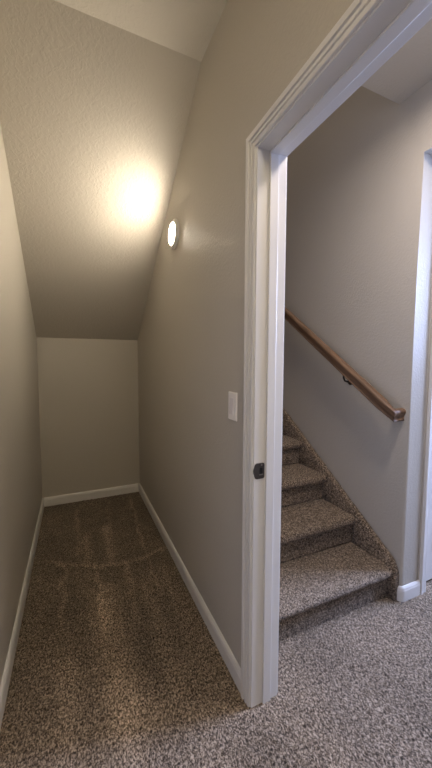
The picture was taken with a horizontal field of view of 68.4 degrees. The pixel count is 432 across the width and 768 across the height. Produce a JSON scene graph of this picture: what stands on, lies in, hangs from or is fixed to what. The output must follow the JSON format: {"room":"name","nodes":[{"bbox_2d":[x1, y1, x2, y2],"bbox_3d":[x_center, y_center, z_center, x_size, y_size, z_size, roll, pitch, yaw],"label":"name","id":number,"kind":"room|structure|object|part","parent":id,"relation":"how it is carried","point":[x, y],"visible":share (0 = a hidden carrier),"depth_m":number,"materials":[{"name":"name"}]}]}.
{"room":"under-stairs closet","nodes":[
{"label":"under-stairs closet","id":0,"kind":"room"},
{"bbox_2d":[0,124,41,684],"bbox_3d":[-0.360,-0.039,-0.060,0.120,2.785,6.590,-2,4,-24],"label":"wall","id":1,"kind":"structure","parent":0,"point":[20,448],"depth_m":1.70,"materials":[{"name":"beige paint"}]},
{"bbox_2d":[0,498,43,728],"bbox_3d":[-0.279,1.309,0.008,0.014,0.085,6.470,-2,4,-24],"label":"baseboard","id":2,"kind":"structure","parent":1,"relation":"attached to","point":[4,686],"depth_m":1.55,"materials":[{"name":"white paint"}]},
{"bbox_2d":[37,337,139,497],"bbox_3d":[-1.222,-0.266,3.090,0.892,2.785,0.120,-2,4,-24],"label":"wall","id":3,"kind":"structure","parent":0,"point":[88,388],"depth_m":3.06,"materials":[{"name":"beige paint"}]},
{"bbox_2d":[44,483,138,506],"bbox_3d":[-1.199,1.085,3.125,0.865,0.085,0.014,-2,4,-24],"label":"baseboard","id":4,"kind":"structure","parent":3,"relation":"attached to","point":[112,491],"depth_m":3.10,"materials":[{"name":"white paint"}]},
{"bbox_2d":[0,0,200,339],"bbox_3d":[-0.837,-1.107,2.175,0.892,1.475,1.750,-2,4,-24],"label":"ceiling","id":5,"kind":"structure","parent":0,"point":[94,112],"depth_m":1.75,"materials":[{"name":"beige paint"}]},
{"bbox_2d":[54,0,227,60],"bbox_3d":[0.489,-1.480,-0.810,0.892,0.200,4.720,-2,4,-24],"label":"ceiling","id":6,"kind":"structure","parent":0,"point":[186,27],"depth_m":1.33,"materials":[{"name":"beige paint"}]},
{"bbox_2d":[0,492,431,767],"bbox_3d":[1.445,1.302,0.782,3.992,0.007,6.670,-2,4,-24],"label":"floor","id":7,"kind":"structure","parent":0,"point":[116,664],"depth_m":1.36,"materials":[{"name":"carpet"}]},
{"bbox_2d":[279,407,398,641],"bbox_3d":[-0.217,-0.308,3.371,0.934,2.861,4.067,-2,4,-24],"label":"carpeted staircase","id":8,"kind":"structure","parent":7,"relation":"on","point":[357,569],"depth_m":1.89,"materials":[{"name":"carpet"}]},
{"bbox_2d":[138,0,353,667],"bbox_3d":[-0.009,-1.463,1.539,0.118,5.400,9.400,-2,4,-24],"label":"wall","id":9,"kind":"structure","parent":0,"point":[191,337],"depth_m":1.49,"materials":[{"name":"beige paint"}]},
{"bbox_2d":[169,219,178,249],"bbox_3d":[-0.268,-0.930,1.972,0.029,0.176,0.176,-2,4,-24],"label":"wall light","id":10,"kind":"object","parent":9,"relation":"attached to","point":[174,227],"visible":1,"depth_m":1.93,"materials":[{"name":"white glass"}]},
{"bbox_2d":[169,223,174,244],"bbox_3d":[-0.272,-0.930,1.970,0.019,0.127,0.127,-2,4,-24],"label":"diffuser","id":11,"kind":"object","parent":10,"relation":"attached to","point":[172,227],"depth_m":1.95,"materials":[{"name":"white glass"}]},
{"bbox_2d":[139,483,240,693],"bbox_3d":[-0.346,1.147,2.299,0.014,0.085,2.223,-2,4,-24],"label":"baseboard","id":12,"kind":"structure","parent":9,"relation":"attached to","point":[224,649],"depth_m":1.71,"materials":[{"name":"white paint"}]},
{"bbox_2d":[228,391,236,421],"bbox_3d":[0.066,0.091,1.313,0.012,0.117,0.072,-2,4,-24],"label":"light switch","id":13,"kind":"object","parent":9,"relation":"attached to","point":[232,396],"visible":1,"depth_m":1.30,"materials":[{"name":"white plastic"}]},
{"bbox_2d":[241,0,431,707],"bbox_3d":[0.354,0.221,0.837,0.153,2.142,0.889,-2,4,-24],"label":"door frame","id":14,"kind":"structure","parent":9,"relation":"in","point":[369,33],"depth_m":1.15,"materials":[{"name":"white paint"}]},
{"bbox_3d":[0.159,0.324,1.184,0.046,0.060,0.006,-2,4,-24],"label":"strike plate","id":15,"kind":"part","parent":14,"relation":"part of","materials":[{"name":"brown metal"}]},
{"bbox_2d":[281,79,431,585],"bbox_3d":[0.844,-1.510,2.248,0.145,5.400,8.800,-2,4,-24],"label":"wall","id":16,"kind":"structure","parent":0,"point":[358,258],"depth_m":1.95,"materials":[{"name":"beige paint"}]},
{"bbox_2d":[284,307,405,421],"bbox_3d":[0.262,-1.176,3.284,0.089,2.535,3.621,-2,4,-24],"label":"handrail","id":17,"kind":"object","parent":16,"relation":"attached to","point":[380,402],"visible":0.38,"depth_m":2.00,"materials":[{"name":"brown wood"}]},
{"bbox_2d":[361,18,431,103],"bbox_3d":[1.483,-1.512,-0.505,0.937,0.303,4.466,-2,4,-24],"label":"ceiling","id":18,"kind":"structure","parent":0,"point":[409,68],"depth_m":1.53,"materials":[{"name":"beige paint"}]},
{"bbox_2d":[417,329,431,579],"bbox_3d":[1.931,-0.190,2.162,1.700,2.785,0.120,-2,4,-24],"label":"door frame","id":19,"kind":"structure","parent":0,"point":[421,510],"depth_m":1.82,"materials":[{"name":"white paint"}]},
{"bbox_2d":[397,579,420,601],"bbox_3d":[1.105,1.184,1.829,0.164,0.085,0.036,-2,4,-24],"label":"baseboard","id":20,"kind":"structure","parent":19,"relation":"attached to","point":[406,592],"depth_m":1.81,"materials":[{"name":"white paint"}]},
{"bbox_2d":[419,333,431,594],"bbox_3d":[1.571,0.144,2.007,0.876,2.137,0.152,-2,4,-24],"label":"door","id":21,"kind":"structure","parent":19,"relation":"in","point":[425,572],"depth_m":1.82,"materials":[{"name":"white paint"}]}
]}

